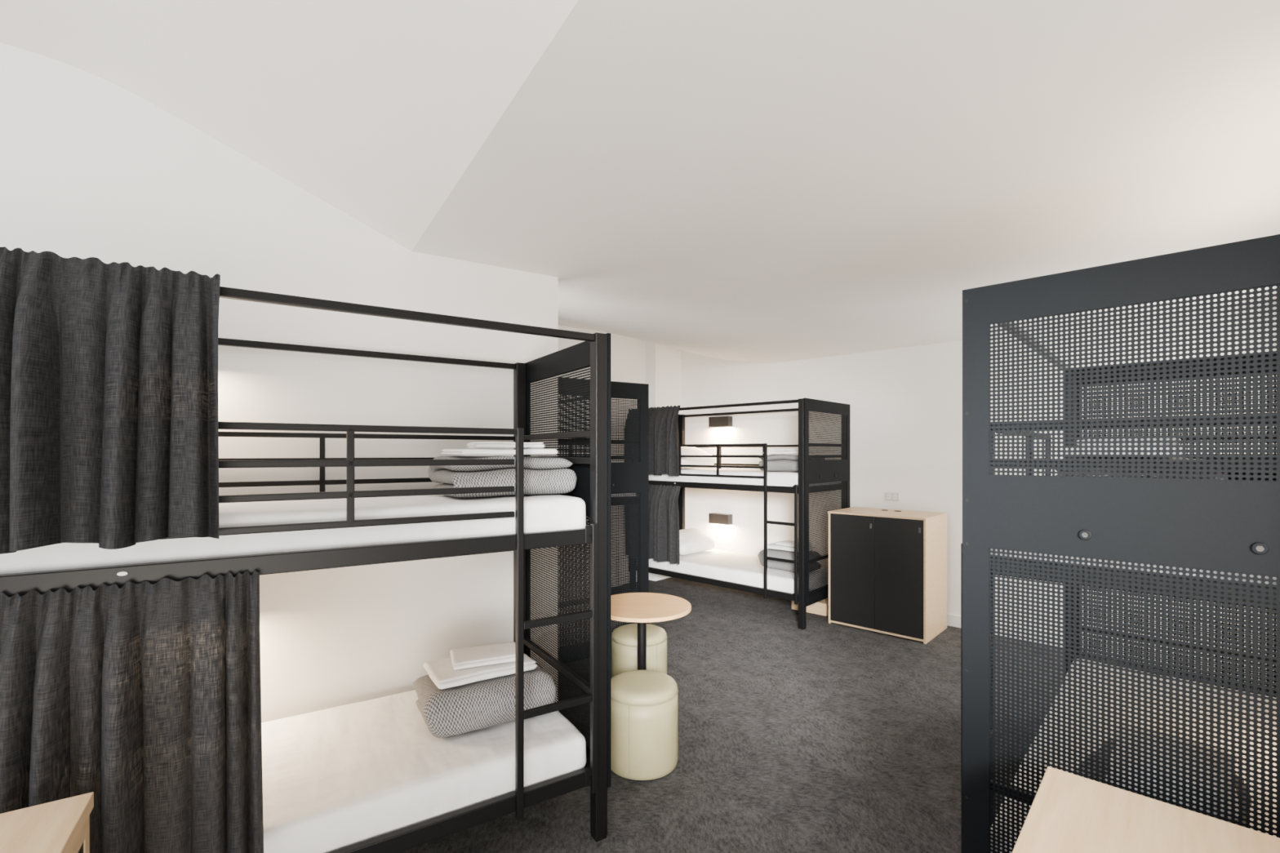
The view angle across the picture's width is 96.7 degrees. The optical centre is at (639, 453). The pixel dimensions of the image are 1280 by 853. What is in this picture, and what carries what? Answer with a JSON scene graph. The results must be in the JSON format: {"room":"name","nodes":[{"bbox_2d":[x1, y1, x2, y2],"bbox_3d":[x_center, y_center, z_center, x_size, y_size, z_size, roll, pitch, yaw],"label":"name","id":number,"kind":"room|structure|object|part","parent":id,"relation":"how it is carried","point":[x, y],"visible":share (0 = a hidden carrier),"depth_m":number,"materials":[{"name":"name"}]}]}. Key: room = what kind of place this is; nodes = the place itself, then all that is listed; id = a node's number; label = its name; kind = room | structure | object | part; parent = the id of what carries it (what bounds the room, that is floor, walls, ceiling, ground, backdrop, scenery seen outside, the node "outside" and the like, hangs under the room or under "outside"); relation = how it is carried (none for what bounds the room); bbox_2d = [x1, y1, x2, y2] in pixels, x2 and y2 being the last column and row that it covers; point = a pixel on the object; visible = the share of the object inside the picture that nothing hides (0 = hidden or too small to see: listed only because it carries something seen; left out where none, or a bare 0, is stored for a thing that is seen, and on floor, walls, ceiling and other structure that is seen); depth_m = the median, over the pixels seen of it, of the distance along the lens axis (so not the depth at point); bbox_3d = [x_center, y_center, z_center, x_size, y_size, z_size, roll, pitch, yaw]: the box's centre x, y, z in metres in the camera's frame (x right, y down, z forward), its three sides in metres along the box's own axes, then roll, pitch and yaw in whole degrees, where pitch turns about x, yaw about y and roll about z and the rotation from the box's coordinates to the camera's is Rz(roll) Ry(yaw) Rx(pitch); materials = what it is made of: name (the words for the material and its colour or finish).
{"room":"dormitory","nodes":[
{"label":"dormitory","id":0,"kind":"room"},
{"bbox_2d":[0,42,558,723],"bbox_3d":[-2.333,-0.050,1.877,4.435,3.000,0.100,0,0,-33],"label":"wall","id":1,"kind":"structure","parent":0,"point":[90,166],"depth_m":2.41,"materials":[{"name":"paint"}]},
{"bbox_2d":[0,0,577,250],"bbox_3d":[-1.775,-1.163,0.187,3.840,0.455,3.450,0,0,-33],"label":"ceiling","id":2,"kind":"structure","parent":0,"point":[376,110],"depth_m":1.73,"materials":[{"name":"paint"}]},
{"bbox_2d":[558,325,600,591],"bbox_3d":[-1.265,-0.050,5.555,1.950,3.000,0.100,0,0,-33],"label":"wall","id":3,"kind":"structure","parent":0,"point":[562,343],"depth_m":5.86,"materials":[{"name":"paint"}]},
{"bbox_2d":[600,331,645,577],"bbox_3d":[-0.054,-0.050,6.492,0.100,3.000,1.160,0,0,43],"label":"wall","id":4,"kind":"structure","parent":0,"point":[628,354],"depth_m":6.29,"materials":[{"name":"paint"}]},
{"bbox_2d":[611,573,636,586],"bbox_3d":[-0.171,1.400,6.287,0.012,0.100,0.700,0,0,43],"label":"baseboard","id":5,"kind":"structure","parent":4,"relation":"attached to","point":[636,573],"depth_m":6.25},
{"bbox_2d":[645,341,680,581],"bbox_3d":[0.277,0.025,6.661,0.150,2.850,0.460,0,0,43],"label":"wall column","id":6,"kind":"structure","parent":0,"point":[663,363],"depth_m":6.54,"materials":[{"name":"paint"}]},
{"bbox_2d":[558,277,799,362],"bbox_3d":[-0.067,-1.116,4.958,3.662,0.361,2.601,0,0,-38],"label":"ceiling","id":7,"kind":"structure","parent":0,"point":[580,306],"depth_m":4.38,"materials":[{"name":"paint"}]},
{"bbox_2d":[399,577,1276,852],"bbox_3d":[0.000,1.480,2.750,12.000,0.060,11.500,0,0,0],"label":"floor","id":8,"kind":"structure","parent":0,"point":[821,737],"depth_m":2.79,"materials":[{"name":"grey carpet"}]},
{"bbox_2d":[0,791,93,852],"bbox_3d":[-1.268,1.090,0.898,0.506,0.720,0.458,0,0,-32],"label":"base cabinet","id":9,"kind":"object","parent":8,"relation":"on","point":[63,825],"visible":1,"depth_m":1.12,"materials":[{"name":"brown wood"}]},
{"bbox_3d":[-1.069,0.786,1.026,0.020,0.045,0.382,0,0,-33],"label":"apron rail","id":10,"kind":"part","parent":9,"relation":"part of","materials":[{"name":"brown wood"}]},
{"bbox_3d":[-1.069,1.106,1.025,0.018,0.588,0.379,0,0,-33],"label":"door","id":11,"kind":"part","parent":9,"relation":"part of","materials":[{"name":"black laminate"}]},
{"bbox_3d":[-1.383,1.107,1.072,0.500,0.686,0.034,0,0,-33],"label":"panel","id":12,"kind":"part","parent":9,"relation":"part of","materials":[{"name":"brown wood"}]},
{"bbox_2d":[0,286,610,852],"bbox_3d":[-1.196,0.498,1.968,2.043,1.903,0.900,0,0,-32],"label":"bunk bed","id":13,"kind":"object","parent":8,"relation":"on","point":[592,485],"visible":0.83,"depth_m":2.06,"materials":[{"name":"black powder-coated metal"},{"name":"birch plywood"}]},
{"bbox_2d":[0,246,220,554],"bbox_3d":[-1.421,-0.123,1.230,0.827,0.698,0.140,0,0,-32],"label":"curtain","id":14,"kind":"object","parent":13,"relation":"hanging from","point":[109,410],"visible":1,"depth_m":1.33,"materials":[{"name":"grey fabric"}]},
{"bbox_2d":[0,570,263,852],"bbox_3d":[-1.383,0.698,1.258,0.922,0.766,0.136,0,0,-32],"label":"curtain","id":15,"kind":"object","parent":13,"relation":"hanging from","point":[144,698],"visible":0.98,"depth_m":1.39,"materials":[{"name":"grey fabric"}]},
{"bbox_3d":[-1.201,0.307,1.976,1.940,0.055,0.876,0,0,-33],"label":"bed frame","id":16,"kind":"part","parent":13,"relation":"part of","materials":[{"name":"black metal"}]},
{"bbox_2d":[0,493,586,574],"bbox_3d":[-1.201,0.234,1.976,1.885,0.142,0.812,0,0,-32],"label":"mattress","id":17,"kind":"object","parent":13,"relation":"on","point":[542,512],"visible":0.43,"depth_m":1.71,"materials":[{"name":"white fabric"}]},
{"bbox_2d":[426,455,573,497],"bbox_3d":[-0.550,0.085,2.266,0.503,0.151,0.384,0,0,-34],"label":"folded blanket","id":18,"kind":"object","parent":17,"relation":"on","point":[543,474],"visible":0.88,"depth_m":2.14,"materials":[{"name":"fabric"}]},
{"bbox_2d":[440,448,559,454],"bbox_3d":[-0.552,-0.006,2.240,0.396,0.023,0.248,0,0,-37],"label":"sheet","id":19,"kind":"object","parent":18,"relation":"on","point":[446,451],"visible":0.88,"depth_m":2.14,"materials":[{"name":"fabric"}]},
{"bbox_2d":[466,441,545,448],"bbox_3d":[-0.540,-0.033,2.280,0.275,0.026,0.190,0,0,-28],"label":"folded pillowcase","id":20,"kind":"object","parent":19,"relation":"on","point":[473,444],"visible":0.85,"depth_m":2.19,"materials":[{"name":"fabric"}]},
{"bbox_3d":[-0.843,0.068,1.700,0.968,0.304,0.020,0,0,-33],"label":"guard rail","id":21,"kind":"part","parent":13,"relation":"part of","materials":[{"name":"black metal"}]},
{"bbox_3d":[-1.426,-0.432,2.329,1.900,0.026,0.026,0,0,-33],"label":"rail","id":22,"kind":"part","parent":13,"relation":"part of","materials":[{"name":"black metal"}]},
{"bbox_3d":[-1.427,0.098,2.330,1.900,0.364,0.020,0,0,-33],"label":"guard rail","id":23,"kind":"part","parent":13,"relation":"part of","materials":[{"name":"black metal"}]},
{"bbox_3d":[-0.975,-0.432,1.621,1.900,0.026,0.026,0,0,-33],"label":"rail","id":24,"kind":"part","parent":13,"relation":"part of","materials":[{"name":"black metal"}]},
{"bbox_2d":[261,689,586,852],"bbox_3d":[-1.201,1.129,1.977,1.887,0.143,0.811,0,0,-32],"label":"mattress","id":25,"kind":"object","parent":13,"relation":"on","point":[340,777],"visible":0.51,"depth_m":1.95,"materials":[{"name":"white fabric"}]},
{"bbox_2d":[413,653,553,738],"bbox_3d":[-0.620,0.969,2.286,0.503,0.174,0.357,0,0,-30],"label":"folded blanket","id":26,"kind":"object","parent":25,"relation":"on","point":[454,711],"visible":0.82,"depth_m":2.14,"materials":[{"name":"fabric"}]},
{"bbox_2d":[424,653,535,689],"bbox_3d":[-0.647,0.860,2.306,0.390,0.033,0.257,0,0,-32],"label":"sheet","id":27,"kind":"object","parent":26,"relation":"on","point":[442,673],"visible":0.57,"depth_m":2.21,"materials":[{"name":"fabric"}]},
{"bbox_2d":[449,642,515,670],"bbox_3d":[-0.631,0.829,2.338,0.271,0.026,0.190,0,0,-23],"label":"folded pillowcase","id":28,"kind":"object","parent":27,"relation":"on","point":[482,655],"visible":0.88,"depth_m":2.30,"materials":[{"name":"fabric"}]},
{"bbox_3d":[-1.201,1.202,1.976,1.940,0.055,0.876,0,0,-33],"label":"bed frame","id":29,"kind":"part","parent":13,"relation":"part of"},
{"bbox_3d":[-0.602,0.496,2.850,0.050,1.892,0.050,0,0,-33],"label":"corner post","id":30,"kind":"part","parent":13,"relation":"part of","materials":[{"name":"black metal"}]},
{"bbox_3d":[-0.381,0.915,2.499,0.025,0.024,0.780,0,0,-33],"label":"rail","id":31,"kind":"part","parent":13,"relation":"part of","materials":[{"name":"black metal"}]},
{"bbox_3d":[-0.381,-0.074,2.499,0.025,0.024,0.780,0,0,-33],"label":"rail","id":32,"kind":"part","parent":13,"relation":"part of","materials":[{"name":"black metal"}]},
{"bbox_3d":[-0.352,0.404,2.517,0.014,1.713,0.880,0,0,-33],"label":"panel","id":33,"kind":"part","parent":13,"relation":"part of","materials":[{"name":"metal"}]},
{"bbox_3d":[-0.381,0.030,2.499,0.025,0.024,0.780,0,0,-33],"label":"rail","id":34,"kind":"part","parent":13,"relation":"part of","materials":[{"name":"black metal"}]},
{"bbox_3d":[-0.156,0.496,2.150,0.050,1.892,0.050,0,0,-33],"label":"corner post","id":35,"kind":"part","parent":13,"relation":"part of","materials":[{"name":"black metal"}]},
{"bbox_2d":[560,377,648,663],"bbox_3d":[-0.851,0.498,4.354,0.900,1.903,2.043,0,0,-32],"label":"bunk bed","id":36,"kind":"object","parent":8,"relation":"on","point":[627,477],"visible":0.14,"depth_m":3.64,"materials":[{"name":"black powder-coated metal"},{"name":"birch plywood"}]},
{"bbox_2d":[560,583,634,645],"bbox_3d":[-0.859,1.129,4.349,0.811,0.143,1.887,0,0,-33],"label":"mattress","id":37,"kind":"object","parent":36,"relation":"on","point":[564,584],"visible":0.02,"depth_m":3.68,"materials":[{"name":"white fabric"}]},
{"bbox_3d":[-0.336,-0.074,3.529,0.780,0.024,0.025,0,0,-32],"label":"rail","id":38,"kind":"part","parent":36,"relation":"part of","materials":[{"name":"black metal"}]},
{"bbox_3d":[-0.336,0.030,3.529,0.780,0.024,0.025,0,0,-32],"label":"rail","id":39,"kind":"part","parent":36,"relation":"part of","materials":[{"name":"black metal"}]},
{"bbox_3d":[-0.859,0.307,4.349,0.876,0.055,1.940,0,0,-33],"label":"bed frame","id":40,"kind":"part","parent":36,"relation":"part of","materials":[{"name":"black metal"}]},
{"bbox_3d":[0.015,0.496,3.749,0.050,1.892,0.050,0,0,-33],"label":"corner post","id":41,"kind":"part","parent":36,"relation":"part of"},
{"bbox_2d":[611,623,666,677],"bbox_3d":[-0.005,1.258,3.430,0.338,0.384,0.338,0,0,33],"label":"stool","id":42,"kind":"object","parent":8,"relation":"on","point":[624,637],"visible":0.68,"depth_m":3.31,"materials":[{"name":"beige leather"}]},
{"bbox_2d":[611,623,666,646],"bbox_3d":[-0.005,1.088,3.430,0.334,0.044,0.334,0,0,33],"label":"seat cushion","id":43,"kind":"object","parent":42,"relation":"on","point":[626,635],"depth_m":3.35,"materials":[{"name":"beige leather"}]},
{"bbox_2d":[610,670,678,781],"bbox_3d":[0.010,1.258,2.665,0.338,0.384,0.338,0,0,0],"label":"stool","id":44,"kind":"object","parent":8,"relation":"on","point":[644,704],"visible":0.9,"depth_m":2.53,"materials":[{"name":"beige leather"}]},
{"bbox_2d":[610,670,677,705],"bbox_3d":[0.010,1.088,2.665,0.334,0.044,0.334,0,0,0],"label":"seat cushion","id":45,"kind":"object","parent":44,"relation":"on","point":[634,687],"depth_m":2.59,"materials":[{"name":"beige leather"}]},
{"bbox_2d":[610,592,691,670],"bbox_3d":[0.010,1.132,3.060,0.530,0.636,0.530,0,0,0],"label":"round table","id":46,"kind":"object","parent":8,"relation":"on","point":[641,608],"visible":0.64,"depth_m":3.04,"materials":[{"name":"brown wood"}]},
{"bbox_2d":[630,397,849,629],"bbox_3d":[0.910,0.498,5.664,2.043,1.903,0.900,0,0,43],"label":"bunk bed","id":47,"kind":"object","parent":8,"relation":"on","point":[820,470],"visible":0.47,"depth_m":4.91,"materials":[{"name":"dark powder-coated metal"},{"name":"birch plywood"}]},
{"bbox_3d":[-0.077,0.496,6.040,0.050,1.892,0.050,0,0,43],"label":"corner post","id":48,"kind":"part","parent":47,"relation":"part of","materials":[{"name":"black metal"}]},
{"bbox_2d":[624,404,680,475],"bbox_3d":[0.101,-0.123,5.739,0.722,0.698,0.140,0,0,43],"label":"curtain","id":49,"kind":"object","parent":47,"relation":"hanging from","point":[664,434],"visible":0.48,"depth_m":5.59,"materials":[{"name":"grey fabric"}]},
{"bbox_2d":[624,484,680,564],"bbox_3d":[0.107,0.698,5.738,0.732,0.766,0.135,0,0,43],"label":"curtain","id":50,"kind":"object","parent":47,"relation":"hanging from","point":[664,513],"visible":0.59,"depth_m":5.62,"materials":[{"name":"grey fabric"}]},
{"bbox_3d":[0.185,0.404,6.363,0.014,1.713,0.880,0,0,43],"label":"panel","id":51,"kind":"part","parent":47,"relation":"part of","materials":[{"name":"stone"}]},
{"bbox_3d":[0.493,0.496,6.643,0.050,1.892,0.050,0,0,43],"label":"corner post","id":52,"kind":"part","parent":47,"relation":"part of","materials":[{"name":"black metal"}]},
{"bbox_3d":[0.736,0.068,5.256,0.968,0.304,0.020,0,0,43],"label":"guard rail","id":53,"kind":"part","parent":47,"relation":"part of","materials":[{"name":"black metal"}]},
{"bbox_3d":[0.917,1.202,5.671,1.940,0.055,0.876,0,0,43],"label":"bed frame","id":54,"kind":"part","parent":47,"relation":"part of","materials":[{"name":"black metal"}]},
{"bbox_2d":[648,549,828,594],"bbox_3d":[0.917,1.129,5.671,1.887,0.143,0.811,0,0,43],"label":"mattress","id":55,"kind":"object","parent":47,"relation":"on","point":[726,566],"visible":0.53,"depth_m":5.35,"materials":[{"name":"white fabric"}]},
{"bbox_2d":[679,528,715,555],"bbox_3d":[0.512,0.933,6.053,0.352,0.221,0.585,0,0,44],"label":"pillow","id":56,"kind":"object","parent":55,"relation":"on","point":[691,540],"visible":0.71,"depth_m":5.95,"materials":[{"name":"fabric"}]},
{"bbox_2d":[757,548,822,573],"bbox_3d":[1.359,0.969,5.183,0.357,0.174,0.503,0,0,-44],"label":"folded blanket","id":57,"kind":"object","parent":55,"relation":"on","point":[788,566],"visible":0.42,"depth_m":5.10,"materials":[{"name":"fabric"}]},
{"bbox_2d":[767,542,814,552],"bbox_3d":[1.371,0.860,5.214,0.390,0.033,0.257,0,0,43],"label":"sheet","id":58,"kind":"object","parent":57,"relation":"on","point":[773,545],"visible":0.38,"depth_m":5.15,"materials":[{"name":"fabric"}]},
{"bbox_2d":[775,540,812,547],"bbox_3d":[1.406,0.829,5.207,0.190,0.026,0.271,0,0,-38],"label":"folded pillowcase","id":59,"kind":"object","parent":58,"relation":"on","point":[787,543],"visible":0.63,"depth_m":5.21,"materials":[{"name":"fabric"}]},
{"bbox_3d":[0.627,-0.432,5.366,1.900,0.026,0.026,0,0,43],"label":"rail","id":60,"kind":"part","parent":47,"relation":"part of","materials":[{"name":"black metal"}]},
{"bbox_3d":[1.205,-0.432,5.976,1.900,0.026,0.026,0,0,43],"label":"rail","id":61,"kind":"part","parent":47,"relation":"part of","materials":[{"name":"black metal"}]},
{"bbox_2d":[648,467,838,486],"bbox_3d":[0.916,0.234,5.671,1.885,0.142,0.812,0,0,43],"label":"mattress","id":62,"kind":"object","parent":47,"relation":"on","point":[783,478],"visible":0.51,"depth_m":5.22,"materials":[{"name":"white fabric"}]},
{"bbox_2d":[680,446,715,467],"bbox_3d":[0.512,0.038,6.053,0.352,0.221,0.585,0,0,44],"label":"pillow","id":63,"kind":"object","parent":62,"relation":"on","point":[685,451],"visible":0.49,"depth_m":5.94,"materials":[{"name":"fabric"}]},
{"bbox_2d":[759,454,823,471],"bbox_3d":[1.357,0.085,5.110,0.503,0.151,0.384,0,0,42],"label":"folded blanket","id":64,"kind":"object","parent":62,"relation":"on","point":[789,463],"visible":0.62,"depth_m":5.00,"materials":[{"name":"fabric"}]},
{"bbox_2d":[762,451,813,453],"bbox_3d":[1.331,-0.006,5.106,0.396,0.023,0.248,0,0,39],"label":"sheet","id":65,"kind":"object","parent":64,"relation":"on","point":[768,452],"visible":0.71,"depth_m":5.02,"materials":[{"name":"fabric"}]},
{"bbox_2d":[774,448,810,451],"bbox_3d":[1.373,-0.033,5.104,0.190,0.026,0.275,0,0,-42],"label":"folded pillowcase","id":66,"kind":"object","parent":65,"relation":"on","point":[780,449],"visible":0.66,"depth_m":5.05,"materials":[{"name":"fabric"}]},
{"bbox_3d":[1.205,0.098,5.977,1.900,0.364,0.020,0,0,43],"label":"guard rail","id":67,"kind":"part","parent":47,"relation":"part of","materials":[{"name":"black metal"}]},
{"bbox_3d":[0.917,0.307,5.671,1.940,0.055,0.876,0,0,43],"label":"bed frame","id":68,"kind":"part","parent":47,"relation":"part of","materials":[{"name":"black metal"}]},
{"bbox_3d":[1.340,0.496,4.700,0.050,1.892,0.050,0,0,43],"label":"corner post","id":69,"kind":"part","parent":47,"relation":"part of","materials":[{"name":"black metal"}]},
{"bbox_3d":[1.623,0.915,5.003,0.025,0.024,0.780,0,0,43],"label":"rail","id":70,"kind":"part","parent":47,"relation":"part of","materials":[{"name":"black metal"}]},
{"bbox_3d":[1.623,0.030,5.003,0.025,0.024,0.780,0,0,43],"label":"rail","id":71,"kind":"part","parent":47,"relation":"part of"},
{"bbox_3d":[1.623,-0.074,5.003,0.025,0.024,0.780,0,0,43],"label":"rail","id":72,"kind":"part","parent":47,"relation":"part of","materials":[{"name":"black metal"}]},
{"bbox_3d":[1.648,0.404,4.979,0.014,1.713,0.880,0,0,43],"label":"panel","id":73,"kind":"part","parent":47,"relation":"part of","materials":[{"name":"metal"}]},
{"bbox_3d":[1.910,0.496,5.303,0.050,1.892,0.050,0,0,43],"label":"corner post","id":74,"kind":"part","parent":47,"relation":"part of","materials":[{"name":"black metal"}]},
{"bbox_2d":[791,597,828,616],"bbox_3d":[1.618,1.395,5.262,0.340,0.110,0.250,0,0,43],"label":"storage box","id":75,"kind":"object","parent":8,"relation":"on","point":[821,607],"visible":0.39,"depth_m":5.12,"materials":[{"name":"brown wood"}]},
{"bbox_2d":[827,506,947,644],"bbox_3d":[2.073,0.971,4.779,0.783,0.959,0.556,0,0,43],"label":"base cabinet","id":76,"kind":"object","parent":8,"relation":"on","point":[887,568],"visible":1,"depth_m":4.55,"materials":[{"name":"brown wood"}]},
{"bbox_3d":[1.800,0.981,5.042,0.016,0.939,0.550,0,0,43],"label":"panel","id":77,"kind":"part","parent":76,"relation":"part of","materials":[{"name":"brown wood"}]},
{"bbox_3d":[1.759,0.966,4.717,0.368,0.904,0.018,0,0,43],"label":"door","id":78,"kind":"part","parent":76,"relation":"part of","materials":[{"name":"black laminate"}]},
{"bbox_3d":[2.077,1.430,4.783,0.743,0.016,0.546,0,0,43],"label":"panel","id":79,"kind":"part","parent":76,"relation":"part of","materials":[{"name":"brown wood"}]},
{"bbox_3d":[2.073,0.503,4.779,0.783,0.016,0.556,0,0,43],"label":"panel","id":80,"kind":"part","parent":76,"relation":"part of","materials":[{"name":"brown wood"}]},
{"bbox_3d":[2.029,0.966,4.462,0.368,0.904,0.018,0,0,43],"label":"door","id":81,"kind":"part","parent":76,"relation":"part of","materials":[{"name":"black laminate"}]},
{"bbox_3d":[2.351,0.981,4.521,0.016,0.939,0.550,0,0,43],"label":"panel","id":82,"kind":"part","parent":76,"relation":"part of","materials":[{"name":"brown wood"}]},
{"bbox_2d":[960,234,1279,852],"bbox_3d":[1.904,0.498,2.021,0.900,1.903,2.043,0,0,43],"label":"bunk bed","id":83,"kind":"object","parent":8,"relation":"on","point":[1231,524],"visible":0.91,"depth_m":1.36,"materials":[{"name":"powder-coated steel"},{"name":"birch plywood"}]},
{"bbox_3d":[1.243,0.915,1.308,0.780,0.024,0.025,0,0,43],"label":"rail","id":84,"kind":"part","parent":83,"relation":"part of","materials":[{"name":"black metal"}]},
{"bbox_3d":[1.496,0.068,2.195,0.020,0.304,0.968,0,0,43],"label":"guard rail","id":85,"kind":"part","parent":83,"relation":"part of","materials":[{"name":"black metal"}]},
{"bbox_3d":[1.911,1.202,2.014,0.876,0.055,1.940,0,0,43],"label":"bed frame","id":86,"kind":"part","parent":83,"relation":"part of","materials":[{"name":"black metal"}]},
{"bbox_3d":[1.605,-0.432,2.304,0.026,0.026,1.900,0,0,43],"label":"rail","id":87,"kind":"part","parent":83,"relation":"part of","materials":[{"name":"black metal"}]},
{"bbox_3d":[2.280,0.496,3.008,0.050,1.892,0.050,0,0,43],"label":"corner post","id":88,"kind":"part","parent":83,"relation":"part of","materials":[{"name":"black metal"}]},
{"bbox_2d":[1081,532,1088,537],"bbox_3d":[1.087,0.200,1.390,0.013,0.011,0.002,0,0,43],"label":"bolt","id":89,"kind":"object","parent":83,"relation":"attached to","point":[1083,534],"depth_m":1.39,"materials":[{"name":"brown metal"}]},
{"bbox_2d":[990,658,1276,852],"bbox_3d":[1.911,1.129,2.014,0.811,0.143,1.887,0,0,43],"label":"mattress","id":90,"kind":"object","parent":83,"relation":"on","point":[1077,662],"visible":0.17,"depth_m":2.21,"materials":[{"name":"white fabric"}]},
{"bbox_2d":[1075,735,1245,826],"bbox_3d":[1.423,0.969,1.572,0.503,0.174,0.357,0,0,-44],"label":"folded blanket","id":91,"kind":"object","parent":90,"relation":"on","point":[1111,736],"visible":0.03,"depth_m":1.61,"materials":[{"name":"fabric"}]},
{"bbox_2d":[1105,726,1238,819],"bbox_3d":[1.454,0.860,1.560,0.257,0.033,0.390,0,0,43],"label":"sheet","id":92,"kind":"object","parent":91,"relation":"on","point":[1117,729],"visible":0.16,"depth_m":1.47,"materials":[{"name":"fabric"}]},
{"bbox_2d":[1122,733,1237,799],"bbox_3d":[1.446,0.829,1.525,0.271,0.026,0.190,0,0,-38],"label":"folded pillowcase","id":93,"kind":"object","parent":92,"relation":"on","point":[1154,734],"visible":0.23,"depth_m":1.50,"materials":[{"name":"fabric"}]},
{"bbox_2d":[990,548,1276,585],"bbox_3d":[1.911,0.234,2.015,0.812,0.142,1.885,0,0,43],"label":"mattress","id":94,"kind":"object","parent":83,"relation":"on","point":[991,549],"visible":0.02,"depth_m":1.38,"materials":[{"name":"white fabric"}]},
{"bbox_2d":[1055,457,1224,479],"bbox_3d":[1.350,0.085,1.575,0.384,0.151,0.503,0,0,42],"label":"folded blanket","id":95,"kind":"object","parent":94,"relation":"on","point":[1124,458],"visible":0.09,"depth_m":1.41,"materials":[{"name":"fabric"}]},
{"bbox_2d":[1060,447,1187,454],"bbox_3d":[1.346,-0.006,1.600,0.248,0.023,0.396,0,0,39],"label":"sheet","id":96,"kind":"object","parent":95,"relation":"on","point":[1117,448],"visible":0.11,"depth_m":1.45,"materials":[{"name":"fabric"}]},
{"bbox_2d":[1076,435,1182,445],"bbox_3d":[1.344,-0.033,1.559,0.275,0.026,0.190,0,0,-42],"label":"folded pillowcase","id":97,"kind":"object","parent":96,"relation":"on","point":[1173,438],"visible":0.34,"depth_m":1.47,"materials":[{"name":"fabric"}]},
{"bbox_3d":[1.243,0.030,1.308,0.780,0.024,0.025,0,0,43],"label":"rail","id":98,"kind":"part","parent":83,"relation":"part of","materials":[{"name":"black metal"}]},
{"bbox_3d":[1.243,-0.074,1.308,0.780,0.024,0.025,0,0,43],"label":"rail","id":99,"kind":"part","parent":83,"relation":"part of","materials":[{"name":"black metal"}]},
{"bbox_3d":[1.911,0.307,2.014,0.876,0.055,1.940,0,0,43],"label":"bed frame","id":100,"kind":"part","parent":83,"relation":"part of","materials":[{"name":"black metal"}]},
{"bbox_3d":[2.580,0.915,2.721,0.780,0.024,0.025,0,0,43],"label":"rail","id":101,"kind":"part","parent":83,"relation":"part of","materials":[{"name":"black metal"}]},
{"bbox_3d":[2.580,0.030,2.721,0.780,0.024,0.025,0,0,43],"label":"rail","id":102,"kind":"part","parent":83,"relation":"part of","materials":[{"name":"black metal"}]},
{"bbox_3d":[2.580,-0.074,2.721,0.780,0.024,0.025,0,0,43],"label":"rail","id":103,"kind":"part","parent":83,"relation":"part of","materials":[{"name":"black metal"}]},
{"bbox_3d":[2.603,0.404,2.746,0.880,1.713,0.014,0,0,43],"label":"panel","id":104,"kind":"part","parent":83,"relation":"part of","materials":[{"name":"metal"}]},
{"bbox_2d":[1255,546,1264,551],"bbox_3d":[1.297,0.200,1.190,0.013,0.011,0.002,0,0,43],"label":"bolt","id":105,"kind":"object","parent":83,"relation":"attached to","point":[1258,548],"depth_m":1.19,"materials":[{"name":"silver metal"}]},
{"bbox_2d":[1012,766,1279,852],"bbox_3d":[1.012,1.090,0.908,0.666,0.720,0.528,0,0,43],"label":"base cabinet","id":106,"kind":"object","parent":8,"relation":"on","point":[1068,812],"visible":1,"depth_m":1.11,"materials":[{"name":"brown wood"}]},
{"bbox_2d":[411,0,1279,359],"bbox_3d":[1.497,-0.935,2.634,5.160,0.001,6.213,0,0,0],"label":"ceiling","id":107,"kind":"structure","parent":0,"point":[802,180],"depth_m":1.79,"materials":[{"name":"paint"}]},
{"bbox_2d":[680,302,1276,671],"bbox_3d":[2.195,-0.050,5.232,5.200,3.000,0.100,0,0,43],"label":"wall","id":108,"kind":"structure","parent":0,"point":[905,403],"depth_m":5.19,"materials":[{"name":"paint"}]},
{"bbox_2d":[708,512,732,524],"bbox_3d":[0.897,0.730,6.333,0.260,0.110,0.085,0,0,43],"label":"wall light","id":109,"kind":"object","parent":108,"relation":"attached to","point":[713,517],"visible":1,"depth_m":6.29,"materials":[{"name":"brown metal"}]},
{"bbox_2d":[708,416,732,426],"bbox_3d":[0.897,-0.350,6.333,0.260,0.110,0.085,0,0,43],"label":"wall light","id":110,"kind":"object","parent":108,"relation":"attached to","point":[718,421],"visible":1,"depth_m":6.29,"materials":[{"name":"brown metal"}]},
{"bbox_2d":[885,492,899,501],"bbox_3d":[2.259,0.390,5.096,0.120,0.074,0.011,0,0,43],"label":"power outlet","id":111,"kind":"object","parent":108,"relation":"attached to","point":[892,496],"visible":1,"depth_m":5.09,"materials":[{"name":"white plastic"}]},
{"bbox_2d":[946,613,1276,688],"bbox_3d":[2.222,1.400,5.130,4.780,0.100,0.012,0,0,43],"label":"baseboard","id":112,"kind":"structure","parent":108,"relation":"attached to","point":[953,620],"depth_m":4.40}
]}

